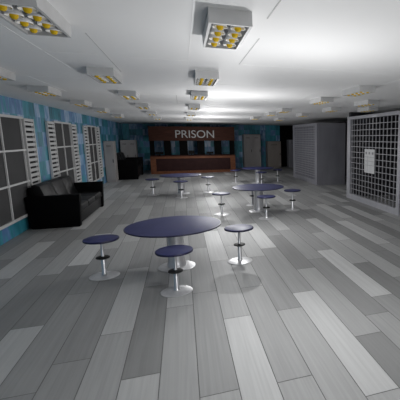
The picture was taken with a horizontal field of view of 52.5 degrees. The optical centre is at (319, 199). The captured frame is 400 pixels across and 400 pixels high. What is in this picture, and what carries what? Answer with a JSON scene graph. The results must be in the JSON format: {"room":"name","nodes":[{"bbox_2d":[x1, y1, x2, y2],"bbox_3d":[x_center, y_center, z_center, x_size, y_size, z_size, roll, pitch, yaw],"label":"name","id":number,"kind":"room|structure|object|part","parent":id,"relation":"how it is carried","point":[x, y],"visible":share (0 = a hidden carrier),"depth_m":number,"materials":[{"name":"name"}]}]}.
{"room":"prison interior","nodes":[
{"label":"prison interior","id":0,"kind":"room"},
{"bbox_2d":[0,95,122,245],"bbox_3d":[-6.874,-0.887,8.912,0.200,2.820,29.900,-3,10,-20],"label":"wall","id":1,"kind":"structure","parent":0,"point":[109,130],"depth_m":9.68,"materials":[{"name":"tile"}]},
{"bbox_2d":[0,114,40,229],"bbox_3d":[-6.104,-0.569,7.218,0.057,2.150,3.766,-3,10,-20],"label":"window","id":2,"kind":"structure","parent":1,"relation":"in","point":[19,161],"depth_m":7.83,"materials":[{"name":"grey glass"}]},
{"bbox_3d":[-6.029,-0.529,6.948,0.012,2.080,3.130,-3,10,-20],"label":"pane","id":3,"kind":"part","parent":2,"relation":"part of","materials":[{"name":"grey glass"}]},
{"bbox_2d":[21,118,40,186],"bbox_3d":[-6.643,-0.819,8.685,0.050,2.080,0.600,-3,10,-20],"label":"shutter","id":4,"kind":"object","parent":2,"relation":"attached to","point":[28,128],"depth_m":8.62,"materials":[{"name":"white paint"}]},
{"bbox_2d":[45,121,81,182],"bbox_3d":[-7.570,-1.231,11.187,0.057,2.150,2.900,-3,10,-20],"label":"window","id":5,"kind":"structure","parent":1,"relation":"in","point":[62,139],"depth_m":11.02,"materials":[{"name":"grey glass"}]},
{"bbox_2d":[45,121,59,178],"bbox_3d":[-7.173,-1.058,10.122,0.050,2.080,0.600,-3,10,-20],"label":"shutter","id":6,"kind":"object","parent":5,"relation":"attached to","point":[50,126],"depth_m":10.05,"materials":[{"name":"white paint"}]},
{"bbox_3d":[-7.577,-1.231,11.187,0.045,2.150,1.696,-3,10,-20],"label":"frame","id":7,"kind":"part","parent":5,"relation":"part of","materials":[{"name":"white paint"}]},
{"bbox_3d":[-7.598,-1.238,11.197,0.012,2.080,1.660,-3,10,-20],"label":"pane","id":8,"kind":"part","parent":5,"relation":"part of","materials":[{"name":"grey glass"}]},
{"bbox_2d":[70,124,81,181],"bbox_3d":[-7.961,-1.414,12.254,0.050,2.080,0.600,-3,10,-20],"label":"shutter","id":9,"kind":"object","parent":5,"relation":"attached to","point":[73,128],"depth_m":12.24,"materials":[{"name":"white paint"}]},
{"bbox_2d":[82,125,103,181],"bbox_3d":[-8.880,-1.822,14.732,0.057,2.150,2.750,-3,10,-20],"label":"window","id":10,"kind":"structure","parent":1,"relation":"in","point":[91,134],"depth_m":14.61,"materials":[{"name":"grey glass"}]},
{"bbox_2d":[82,125,92,181],"bbox_3d":[-8.508,-1.661,13.736,0.050,2.080,0.600,-3,10,-20],"label":"shutter","id":11,"kind":"object","parent":10,"relation":"attached to","point":[84,128],"depth_m":13.71,"materials":[{"name":"white paint"}]},
{"bbox_3d":[-8.886,-1.822,14.732,0.045,2.150,1.546,-3,10,-20],"label":"frame","id":12,"kind":"part","parent":10,"relation":"part of","materials":[{"name":"white paint"}]},
{"bbox_3d":[-8.908,-1.829,14.742,0.012,2.080,1.510,-3,10,-20],"label":"pane","id":13,"kind":"part","parent":10,"relation":"part of","materials":[{"name":"grey glass"}]},
{"bbox_2d":[96,127,103,177],"bbox_3d":[-9.244,-1.993,15.729,0.050,2.080,0.600,-3,10,-20],"label":"shutter","id":14,"kind":"object","parent":10,"relation":"attached to","point":[97,128],"depth_m":15.75,"materials":[{"name":"white paint"}]},
{"bbox_2d":[0,166,399,399],"bbox_3d":[-1.472,0.239,11.095,11.700,0.120,29.900,-3,10,-20],"label":"floor","id":15,"kind":"structure","parent":0,"point":[314,314],"depth_m":4.64,"materials":[{"name":"grey wood"}]},
{"bbox_2d":[24,175,103,229],"bbox_3d":[-6.376,-0.061,9.590,1.037,0.968,2.800,-3,10,-20],"label":"sofa","id":16,"kind":"object","parent":15,"relation":"on","point":[59,202],"visible":1,"depth_m":8.43,"materials":[{"name":"black leather"}]},
{"bbox_3d":[-6.737,-0.039,9.460,0.248,0.866,2.460,-3,10,-20],"label":"backrest","id":17,"kind":"part","parent":16,"relation":"part of","materials":[{"name":"black leather"}]},
{"bbox_2d":[31,181,56,195],"bbox_3d":[-6.343,-0.137,8.705,0.318,0.527,0.808,-3,10,-20],"label":"cushion","id":18,"kind":"object","parent":16,"relation":"on","point":[46,188],"depth_m":8.48,"materials":[{"name":"black leather"}]},
{"bbox_3d":[-5.926,0.254,8.390,1.037,0.740,0.170,-3,10,-20],"label":"armrest","id":19,"kind":"part","parent":16,"relation":"part of","materials":[{"name":"black leather"}]},
{"bbox_2d":[44,178,68,194],"bbox_3d":[-6.623,-0.264,9.465,0.318,0.527,0.808,-3,10,-20],"label":"cushion","id":20,"kind":"object","parent":16,"relation":"on","point":[60,188],"depth_m":9.45,"materials":[{"name":"black leather"}]},
{"bbox_2d":[57,175,77,193],"bbox_3d":[-6.904,-0.390,10.225,0.318,0.527,0.808,-3,10,-20],"label":"cushion","id":21,"kind":"object","parent":16,"relation":"on","point":[72,188],"depth_m":10.25,"materials":[{"name":"black leather"}]},
{"bbox_2d":[81,200,88,209],"bbox_3d":[-5.992,0.154,8.883,0.733,0.174,0.808,-3,10,-20],"label":"seat cushion","id":22,"kind":"object","parent":16,"relation":"on","point":[84,203],"depth_m":9.11,"materials":[{"name":"black leather"}]},
{"bbox_2d":[75,191,101,199],"bbox_3d":[-6.553,-0.099,10.403,0.733,0.174,0.808,-3,10,-20],"label":"seat cushion","id":23,"kind":"object","parent":16,"relation":"on","point":[98,194],"depth_m":10.55,"materials":[{"name":"black leather"}]},
{"bbox_2d":[81,195,95,205],"bbox_3d":[-6.272,0.027,9.643,0.733,0.174,0.808,-3,10,-20],"label":"seat cushion","id":24,"kind":"object","parent":16,"relation":"on","point":[91,199],"depth_m":9.77,"materials":[{"name":"black leather"}]},
{"bbox_3d":[-6.826,-0.152,10.827,1.037,0.740,0.170,-3,10,-20],"label":"armrest","id":25,"kind":"part","parent":16,"relation":"part of","materials":[{"name":"black leather"}]},
{"bbox_3d":[-6.362,0.247,9.646,0.870,0.260,2.460,-3,10,-20],"label":"seat","id":26,"kind":"part","parent":16,"relation":"part of","materials":[{"name":"black leather"}]},
{"bbox_2d":[82,234,119,280],"bbox_3d":[-3.153,0.829,5.447,0.464,0.574,0.464,0,9,-3],"label":"stool","id":27,"kind":"object","parent":15,"relation":"on","point":[106,238],"visible":1,"depth_m":5.42,"materials":[{"name":"metal"}]},
{"bbox_3d":[-3.153,0.565,5.403,0.464,0.039,0.464,0,9,-3],"label":"seat","id":28,"kind":"part","parent":27,"relation":"part of","materials":[{"name":"blue plastic"}]},
{"bbox_3d":[-3.153,1.102,5.493,0.400,0.020,0.400,0,9,-3],"label":"plate","id":29,"kind":"part","parent":27,"relation":"part of","materials":[{"name":"metal"}]},
{"bbox_2d":[103,141,118,181],"bbox_3d":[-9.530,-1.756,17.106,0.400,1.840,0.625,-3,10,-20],"label":"door","id":30,"kind":"structure","parent":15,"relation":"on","point":[110,155],"depth_m":16.86,"materials":[{"name":"grey"}]},
{"bbox_2d":[120,140,137,156],"bbox_3d":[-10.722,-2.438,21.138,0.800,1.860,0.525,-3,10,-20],"label":"door","id":31,"kind":"structure","parent":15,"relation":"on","point":[128,147],"depth_m":20.86,"materials":[{"name":"grey metal"}]},
{"bbox_3d":[-10.831,-2.421,20.853,0.380,1.740,0.024,-3,10,-20],"label":"door","id":32,"kind":"part","parent":31,"relation":"part of","materials":[{"name":"grey metal"}]},
{"bbox_3d":[-10.456,-2.444,20.988,0.380,1.740,0.024,-3,10,-20],"label":"door","id":33,"kind":"part","parent":31,"relation":"part of","materials":[{"name":"grey metal"}]},
{"bbox_2d":[116,152,142,179],"bbox_3d":[-9.770,-1.789,19.076,1.214,1.258,2.600,-3,10,-20],"label":"sofa","id":34,"kind":"object","parent":15,"relation":"on","point":[129,168],"visible":0.87,"depth_m":18.01,"materials":[{"name":"black leather"}]},
{"bbox_3d":[-9.354,-1.456,17.974,1.214,0.962,0.170,-3,10,-20],"label":"armrest","id":35,"kind":"part","parent":34,"relation":"part of","materials":[{"name":"black leather"}]},
{"bbox_3d":[-10.185,-1.831,20.226,1.214,0.962,0.170,-3,10,-20],"label":"armrest","id":36,"kind":"part","parent":34,"relation":"part of","materials":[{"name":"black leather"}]},
{"bbox_2d":[145,178,159,195],"bbox_3d":[-5.862,-0.456,13.156,0.464,0.574,0.464,-3,10,-20],"label":"stool","id":37,"kind":"object","parent":15,"relation":"on","point":[150,179],"visible":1,"depth_m":13.11,"materials":[{"name":"metal"}]},
{"bbox_3d":[-5.862,-0.720,13.112,0.464,0.039,0.464,-3,10,-20],"label":"seat","id":38,"kind":"part","parent":37,"relation":"part of","materials":[{"name":"blue plastic"}]},
{"bbox_2d":[123,216,220,271],"bbox_3d":[-2.250,0.712,5.848,1.400,0.672,1.400,-3,10,-20],"label":"round table","id":39,"kind":"object","parent":15,"relation":"on","point":[174,229],"visible":0.94,"depth_m":5.74,"materials":[{"name":"blue laminate"}]},
{"bbox_3d":[-2.250,1.032,5.901,0.556,0.024,0.556,-3,10,-20],"label":"plate","id":40,"kind":"part","parent":39,"relation":"part of","materials":[{"name":"metal"}]},
{"bbox_2d":[155,245,192,297],"bbox_3d":[-1.885,0.921,4.895,0.464,0.574,0.464,8,13,41],"label":"stool","id":41,"kind":"object","parent":15,"relation":"on","point":[174,251],"visible":1,"depth_m":4.86,"materials":[{"name":"metal"}]},
{"bbox_3d":[-1.885,0.657,4.851,0.464,0.039,0.464,8,13,41],"label":"seat","id":42,"kind":"part","parent":41,"relation":"part of","materials":[{"name":"blue plastic"}]},
{"bbox_3d":[-1.885,1.194,4.941,0.400,0.020,0.400,8,13,41],"label":"plate","id":43,"kind":"part","parent":41,"relation":"part of","materials":[{"name":"metal"}]},
{"bbox_2d":[160,173,200,194],"bbox_3d":[-5.006,-0.570,13.540,1.400,0.672,1.400,-3,10,-20],"label":"round table","id":44,"kind":"object","parent":15,"relation":"on","point":[180,176],"visible":0.96,"depth_m":13.44,"materials":[{"name":"metal"}]},
{"bbox_2d":[173,180,187,198],"bbox_3d":[-4.649,-0.355,12.553,0.464,0.574,0.464,9,13,42],"label":"stool","id":45,"kind":"object","parent":15,"relation":"on","point":[177,181],"visible":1,"depth_m":12.52,"materials":[{"name":"metal"}]},
{"bbox_3d":[-4.649,-0.619,12.508,0.464,0.039,0.464,9,13,42],"label":"seat","id":46,"kind":"part","parent":45,"relation":"part of","materials":[{"name":"blue plastic"}]},
{"bbox_2d":[148,126,235,173],"bbox_3d":[-7.245,-2.874,21.504,4.590,2.600,0.792,-3,10,-20],"label":"reception counter","id":47,"kind":"object","parent":15,"relation":"on","point":[201,162],"depth_m":21.16,"materials":[{"name":"brown wood"}]},
{"bbox_3d":[-9.244,-2.855,20.657,0.220,0.800,0.300,-3,10,-20],"label":"post","id":48,"kind":"part","parent":47,"relation":"part of","materials":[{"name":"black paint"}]},
{"bbox_3d":[-8.501,-2.899,20.924,0.360,0.800,0.300,-3,10,-20],"label":"post","id":49,"kind":"part","parent":47,"relation":"part of","materials":[{"name":"black paint"}]},
{"bbox_3d":[-7.712,-2.946,21.207,0.440,0.800,0.300,-3,10,-20],"label":"post","id":50,"kind":"part","parent":47,"relation":"part of","materials":[{"name":"black paint"}]},
{"bbox_2d":[150,154,234,156],"bbox_3d":[-7.251,-2.571,21.570,4.570,0.060,0.760,-3,10,-20],"label":"countertop","id":51,"kind":"structure","parent":47,"relation":"on","point":[194,154],"depth_m":21.29,"materials":[{"name":"brown wood"}]},
{"bbox_3d":[-7.149,-2.037,21.377,4.010,0.690,0.048,-3,10,-20],"label":"inset panel","id":52,"kind":"part","parent":47,"relation":"part of","materials":[{"name":"brown wood"}]},
{"bbox_3d":[-6.834,-2.999,21.523,0.390,0.800,0.300,-3,10,-20],"label":"post","id":53,"kind":"part","parent":47,"relation":"part of","materials":[{"name":"black paint"}]},
{"bbox_3d":[-5.950,-3.052,21.840,0.390,0.800,0.300,-3,10,-20],"label":"post","id":54,"kind":"part","parent":47,"relation":"part of","materials":[{"name":"black paint"}]},
{"bbox_3d":[-5.189,-3.098,22.114,0.250,0.800,0.300,-3,10,-20],"label":"post","id":55,"kind":"part","parent":47,"relation":"part of","materials":[{"name":"black paint"}]},
{"bbox_2d":[201,176,213,192],"bbox_3d":[-4.142,-0.578,13.889,0.464,0.574,0.464,-7,12,-36],"label":"stool","id":56,"kind":"object","parent":15,"relation":"on","point":[207,177],"visible":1,"depth_m":13.87,"materials":[{"name":"metal"}]},
{"bbox_2d":[212,192,229,215],"bbox_3d":[-2.580,0.098,9.832,0.464,0.574,0.464,9,13,42],"label":"stool","id":57,"kind":"object","parent":15,"relation":"on","point":[220,194],"visible":1,"depth_m":9.79,"materials":[{"name":"metal"}]},
{"bbox_3d":[-2.580,-0.166,9.788,0.464,0.039,0.464,9,13,42],"label":"seat","id":58,"kind":"part","parent":57,"relation":"part of","materials":[{"name":"blue laminate"}]},
{"bbox_3d":[-2.580,0.371,9.877,0.400,0.020,0.400,9,13,42],"label":"plate","id":59,"kind":"part","parent":57,"relation":"part of","materials":[{"name":"metal"}]},
{"bbox_2d":[230,170,240,182],"bbox_3d":[-3.754,-1.051,16.727,0.464,0.574,0.464,-4,10,-25],"label":"stool","id":60,"kind":"object","parent":15,"relation":"on","point":[235,176],"visible":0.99,"depth_m":16.70,"materials":[{"name":"metal"}]},
{"bbox_2d":[224,224,252,264],"bbox_3d":[-1.312,0.718,6.109,0.464,0.574,0.464,4,10,24],"label":"stool","id":61,"kind":"object","parent":15,"relation":"on","point":[236,228],"visible":1,"depth_m":6.08,"materials":[{"name":"metal"}]},
{"bbox_3d":[-1.312,0.455,6.065,0.464,0.039,0.464,4,10,24],"label":"seat","id":62,"kind":"part","parent":61,"relation":"part of","materials":[{"name":"plastic"}]},
{"bbox_3d":[-1.312,0.992,6.155,0.400,0.020,0.400,4,10,24],"label":"plate","id":63,"kind":"part","parent":61,"relation":"part of","materials":[{"name":"metal"}]},
{"bbox_2d":[246,191,253,205],"bbox_3d":[-2.014,-0.132,11.211,0.464,0.574,0.464,4,10,25],"label":"stool","id":64,"kind":"object","parent":15,"relation":"on","point":[252,195],"visible":0.38,"depth_m":11.19,"materials":[{"name":"metal"}]},
{"bbox_2d":[242,134,260,167],"bbox_3d":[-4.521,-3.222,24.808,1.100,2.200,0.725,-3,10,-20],"label":"door","id":65,"kind":"structure","parent":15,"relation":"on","point":[251,143],"depth_m":24.49,"materials":[{"name":"grey metal"}]},
{"bbox_3d":[-4.666,-3.186,24.405,0.530,2.080,0.024,-3,10,-20],"label":"door","id":66,"kind":"part","parent":65,"relation":"part of","materials":[{"name":"grey metal"}]},
{"bbox_3d":[-4.149,-3.216,24.591,0.530,2.080,0.024,-3,10,-20],"label":"door","id":67,"kind":"part","parent":65,"relation":"part of","materials":[{"name":"grey metal"}]},
{"bbox_2d":[242,167,272,183],"bbox_3d":[-2.752,-1.089,16.659,1.400,0.672,1.400,-3,10,-20],"label":"round table","id":68,"kind":"object","parent":15,"relation":"on","point":[257,169],"visible":0.97,"depth_m":16.55,"materials":[{"name":"metal"}]},
{"bbox_2d":[232,184,283,212],"bbox_3d":[-1.689,-0.033,10.322,1.400,0.672,1.400,-3,10,-20],"label":"round table","id":69,"kind":"object","parent":15,"relation":"on","point":[258,189],"visible":0.95,"depth_m":10.21,"materials":[{"name":"metal"}]},
{"bbox_3d":[-1.689,0.286,10.375,0.556,0.024,0.556,-3,10,-20],"label":"plate","id":70,"kind":"part","parent":69,"relation":"part of","materials":[{"name":"metal"}]},
{"bbox_2d":[257,195,275,219],"bbox_3d":[-1.336,0.179,9.344,0.464,0.574,0.464,-4,10,-24],"label":"stool","id":71,"kind":"object","parent":15,"relation":"on","point":[265,197],"visible":1,"depth_m":9.31,"materials":[{"name":"metal"}]},
{"bbox_3d":[-1.336,-0.085,9.300,0.464,0.039,0.464,-4,10,-24],"label":"seat","id":72,"kind":"part","parent":71,"relation":"part of","materials":[{"name":"blue laminate"}]},
{"bbox_3d":[-1.336,0.453,9.390,0.400,0.020,0.400,-4,10,-24],"label":"plate","id":73,"kind":"part","parent":71,"relation":"part of","materials":[{"name":"metal"}]},
{"bbox_2d":[265,141,280,167],"bbox_3d":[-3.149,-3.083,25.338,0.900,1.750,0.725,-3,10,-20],"label":"door","id":74,"kind":"structure","parent":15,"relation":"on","point":[273,148],"depth_m":25.03,"materials":[{"name":"grey"}]},
{"bbox_2d":[273,169,281,182],"bbox_3d":[-1.931,-1.103,17.036,0.464,0.574,0.464,-8,12,-40],"label":"stool","id":75,"kind":"object","parent":15,"relation":"on","point":[277,170],"visible":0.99,"depth_m":16.98,"materials":[{"name":"metal"}]},
{"bbox_2d":[287,140,292,166],"bbox_3d":[-1.871,-3.182,25.631,0.650,1.850,0.625,-3,10,-20],"label":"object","id":76,"kind":"object","parent":15,"relation":"on","point":[289,142],"visible":0.53,"depth_m":25.35,"materials":[{"name":"grey"}]},
{"bbox_3d":[-1.776,-3.168,25.367,0.630,1.730,0.024,-3,10,-20],"label":"door","id":77,"kind":"part","parent":76,"relation":"part of","materials":[{"name":"grey metal"}]},
{"bbox_2d":[284,189,300,211],"bbox_3d":[-0.765,0.000,10.421,0.464,0.574,0.464,-1,9,-5],"label":"stool","id":78,"kind":"object","parent":15,"relation":"on","point":[292,200],"visible":1,"depth_m":10.39,"materials":[{"name":"metal"}]},
{"bbox_3d":[-0.765,-0.264,10.377,0.464,0.039,0.464,-1,9,-5],"label":"seat","id":79,"kind":"part","parent":78,"relation":"part of","materials":[{"name":"plastic"}]},
{"bbox_2d":[293,123,344,184],"bbox_3d":[-0.142,-2.212,17.530,1.280,2.600,3.626,-3,10,-20],"label":"block","id":80,"kind":"object","parent":15,"relation":"on","point":[318,148],"visible":0.99,"depth_m":16.00,"materials":[{"name":"metal"}]},
{"bbox_3d":[-0.132,-2.205,17.549,1.190,2.580,3.560,-3,10,-20],"label":"solid panel","id":81,"kind":"part","parent":80,"relation":"part of","materials":[{"name":"metal"}]},
{"bbox_3d":[-0.720,-2.180,17.336,0.060,2.600,3.600,-3,10,-20],"label":"frame","id":82,"kind":"part","parent":80,"relation":"part of","materials":[{"name":"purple metal"}]},
{"bbox_3d":[0.499,-1.937,15.881,1.220,2.600,0.046,-3,10,-20],"label":"panel","id":83,"kind":"part","parent":80,"relation":"part of","materials":[{"name":"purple metal"}]},
{"bbox_2d":[0,0,399,124],"bbox_3d":[-1.472,-2.675,10.610,11.700,0.152,29.900,-3,10,-20],"label":"ceiling","id":84,"kind":"structure","parent":0,"point":[294,53],"depth_m":4.05,"materials":[{"name":"grey paint"}]},
{"bbox_2d":[0,68,15,80],"bbox_3d":[-3.960,-1.526,4.487,0.280,0.106,0.720,-3,10,-20],"label":"ceiling light","id":85,"kind":"object","parent":84,"relation":"attached to","point":[6,75],"visible":1,"depth_m":4.69,"materials":[{"name":"grey metal"}]},
{"bbox_2d":[0,0,71,37],"bbox_3d":[-1.842,-1.175,2.382,0.280,0.106,0.720,-3,10,-20],"label":"ceiling light","id":86,"kind":"object","parent":84,"relation":"attached to","point":[31,17],"visible":1,"depth_m":2.38,"materials":[{"name":"grey metal"}]},
{"bbox_2d":[27,85,61,96],"bbox_3d":[-4.645,-1.834,6.341,0.280,0.106,0.720,-3,10,-20],"label":"ceiling light","id":87,"kind":"object","parent":84,"relation":"attached to","point":[40,90],"visible":1,"depth_m":6.08,"materials":[{"name":"grey"}]},
{"bbox_2d":[70,100,91,106],"bbox_3d":[-5.483,-2.213,8.611,0.280,0.106,0.720,-3,10,-20],"label":"ceiling light","id":88,"kind":"object","parent":84,"relation":"attached to","point":[80,103],"visible":1,"depth_m":8.36,"materials":[{"name":"grey metal"}]},
{"bbox_2d":[93,108,109,112],"bbox_3d":[-6.305,-2.584,10.836,0.280,0.106,0.720,-3,10,-20],"label":"ceiling light","id":89,"kind":"object","parent":84,"relation":"attached to","point":[99,110],"visible":1,"depth_m":10.58,"materials":[{"name":"grey metal"}]},
{"bbox_2d":[86,66,122,83],"bbox_3d":[-2.725,-1.573,4.774,0.280,0.106,0.720,-3,10,-20],"label":"ceiling light","id":90,"kind":"object","parent":84,"relation":"attached to","point":[100,74],"visible":1,"depth_m":4.52,"materials":[{"name":"grey metal"}]},
{"bbox_2d":[112,114,123,117],"bbox_3d":[-7.332,-3.047,13.616,0.280,0.106,0.720,-3,10,-20],"label":"ceiling light","id":91,"kind":"object","parent":84,"relation":"attached to","point":[113,115],"visible":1,"depth_m":13.31,"materials":[{"name":"grey metal"}]},
{"bbox_2d":[118,90,139,99],"bbox_3d":[-3.529,-1.936,6.952,0.280,0.106,0.720,-3,10,-20],"label":"ceiling light","id":92,"kind":"object","parent":84,"relation":"attached to","point":[125,94],"visible":1,"depth_m":6.65,"materials":[{"name":"grey metal"}]},
{"bbox_2d":[135,103,149,108],"bbox_3d":[-4.436,-2.345,9.408,0.280,0.106,0.720,-3,10,-20],"label":"ceiling light","id":93,"kind":"object","parent":84,"relation":"attached to","point":[137,105],"visible":1,"depth_m":9.10,"materials":[{"name":"grey"}]},
{"bbox_2d":[146,111,156,115],"bbox_3d":[-5.463,-2.809,12.188,0.280,0.106,0.720,-3,10,-20],"label":"ceiling light","id":94,"kind":"object","parent":84,"relation":"attached to","point":[154,113],"visible":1,"depth_m":11.88,"materials":[{"name":"grey metal"}]},
{"bbox_2d":[153,116,161,119],"bbox_3d":[-6.559,-3.303,15.154,0.280,0.106,0.720,-3,10,-20],"label":"ceiling light","id":95,"kind":"object","parent":84,"relation":"attached to","point":[154,117],"visible":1,"depth_m":14.84,"materials":[{"name":"grey metal"}]},
{"bbox_2d":[186,112,195,115],"bbox_3d":[-4.331,-2.877,12.595,0.280,0.106,0.720,-3,10,-20],"label":"ceiling light","id":96,"kind":"object","parent":84,"relation":"attached to","point":[187,113],"visible":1,"depth_m":12.28,"materials":[{"name":"grey metal"}]},
{"bbox_2d":[188,104,199,109],"bbox_3d":[-3.236,-2.382,9.629,0.280,0.106,0.720,-3,10,-20],"label":"ceiling light","id":97,"kind":"object","parent":84,"relation":"attached to","point":[190,106],"visible":1,"depth_m":9.31,"materials":[{"name":"grey metal"}]},
{"bbox_2d":[190,90,207,99],"bbox_3d":[-2.260,-1.942,6.988,0.280,0.106,0.720,-3,10,-20],"label":"ceiling light","id":98,"kind":"object","parent":84,"relation":"attached to","point":[194,95],"visible":1,"depth_m":6.69,"materials":[{"name":"grey metal"}]},
{"bbox_2d":[193,70,218,85],"bbox_3d":[-1.524,-1.610,4.995,0.280,0.106,0.720,-3,10,-20],"label":"ceiling light","id":99,"kind":"object","parent":84,"relation":"attached to","point":[201,77],"visible":1,"depth_m":4.70,"materials":[{"name":"grey metal"}]},
{"bbox_2d":[202,7,252,49],"bbox_3d":[-0.703,-1.239,2.771,0.280,0.106,0.720,-3,10,-20],"label":"ceiling light","id":100,"kind":"object","parent":84,"relation":"attached to","point":[224,28],"visible":1,"depth_m":2.56,"materials":[{"name":"grey metal"}]},
{"bbox_2d":[250,116,259,119],"bbox_3d":[-2.628,-3.311,15.202,0.280,0.106,0.720,-3,10,-20],"label":"ceiling light","id":101,"kind":"object","parent":84,"relation":"attached to","point":[253,117],"visible":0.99,"depth_m":14.90,"materials":[{"name":"grey metal"}]},
{"bbox_2d":[265,112,277,115],"bbox_3d":[-1.635,-2.863,12.514,0.280,0.106,0.720,-3,10,-20],"label":"ceiling light","id":102,"kind":"object","parent":84,"relation":"attached to","point":[267,113],"visible":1,"depth_m":12.22,"materials":[{"name":"grey"}]},
{"bbox_2d":[276,108,291,112],"bbox_3d":[-1.053,-2.601,10.938,0.280,0.106,0.720,-3,10,-20],"label":"ceiling light","id":103,"kind":"object","parent":84,"relation":"attached to","point":[281,110],"visible":1,"depth_m":10.64,"materials":[{"name":"grey metal"}]},
{"bbox_2d":[296,113,309,116],"bbox_3d":[-0.604,-2.960,13.094,0.280,0.106,0.720,-3,10,-20],"label":"ceiling light","id":104,"kind":"object","parent":84,"relation":"attached to","point":[299,114],"visible":1,"depth_m":12.80,"materials":[{"name":"grey metal"}]},
{"bbox_2d":[310,97,333,104],"bbox_3d":[0.025,-2.114,8.019,0.280,0.106,0.720,-3,10,-20],"label":"ceiling light","id":105,"kind":"object","parent":84,"relation":"attached to","point":[320,100],"visible":1,"depth_m":7.76,"materials":[{"name":"grey metal"}]},
{"bbox_2d":[322,107,340,111],"bbox_3d":[0.320,-2.543,10.592,0.280,0.106,0.720,-3,10,-20],"label":"ceiling light","id":106,"kind":"object","parent":84,"relation":"attached to","point":[330,109],"visible":1,"depth_m":10.30,"materials":[{"name":"grey metal"}]},
{"bbox_2d":[342,85,374,96],"bbox_3d":[0.641,-1.836,6.351,0.280,0.106,0.720,-3,10,-20],"label":"ceiling light","id":107,"kind":"object","parent":84,"relation":"attached to","point":[359,90],"visible":1,"depth_m":6.15,"materials":[{"name":"grey metal"}]},
{"bbox_2d":[354,100,378,106],"bbox_3d":[1.056,-2.211,8.599,0.280,0.106,0.720,-3,10,-20],"label":"ceiling light","id":108,"kind":"object","parent":84,"relation":"attached to","point":[364,103],"visible":1,"depth_m":8.41,"materials":[{"name":"grey metal"}]},
{"bbox_2d":[357,107,377,111],"bbox_3d":[1.331,-2.534,10.535,0.280,0.106,0.720,-3,10,-20],"label":"ceiling light","id":109,"kind":"object","parent":84,"relation":"attached to","point":[365,109],"visible":1,"depth_m":10.28,"materials":[{"name":"grey metal"}]},
{"bbox_2d":[122,124,292,169],"bbox_3d":[-6.461,-3.510,24.651,11.500,2.820,0.200,-3,10,-20],"label":"wall","id":110,"kind":"structure","parent":0,"point":[139,132],"depth_m":24.60,"materials":[{"name":"paint"}]},
{"bbox_2d":[334,112,398,195],"bbox_3d":[2.644,-1.457,12.332,2.940,2.820,29.500,-3,10,-20],"label":"wall","id":111,"kind":"structure","parent":0,"point":[351,114],"depth_m":12.91,"materials":[{"name":"paint"}]},
{"bbox_2d":[346,111,399,215],"bbox_3d":[1.511,-1.155,11.004,0.100,2.660,3.300,-3,10,-20],"label":"gate","id":112,"kind":"object","parent":111,"relation":"attached to","point":[350,164],"visible":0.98,"depth_m":10.81,"materials":[{"name":"white metal"}]},
{"bbox_2d":[364,149,374,173],"bbox_3d":[1.454,-1.140,11.040,0.028,0.700,0.620,-3,10,-20],"label":"plate","id":113,"kind":"object","parent":112,"relation":"attached to","point":[369,157],"visible":1,"depth_m":10.99,"materials":[{"name":"grey"}]}
]}

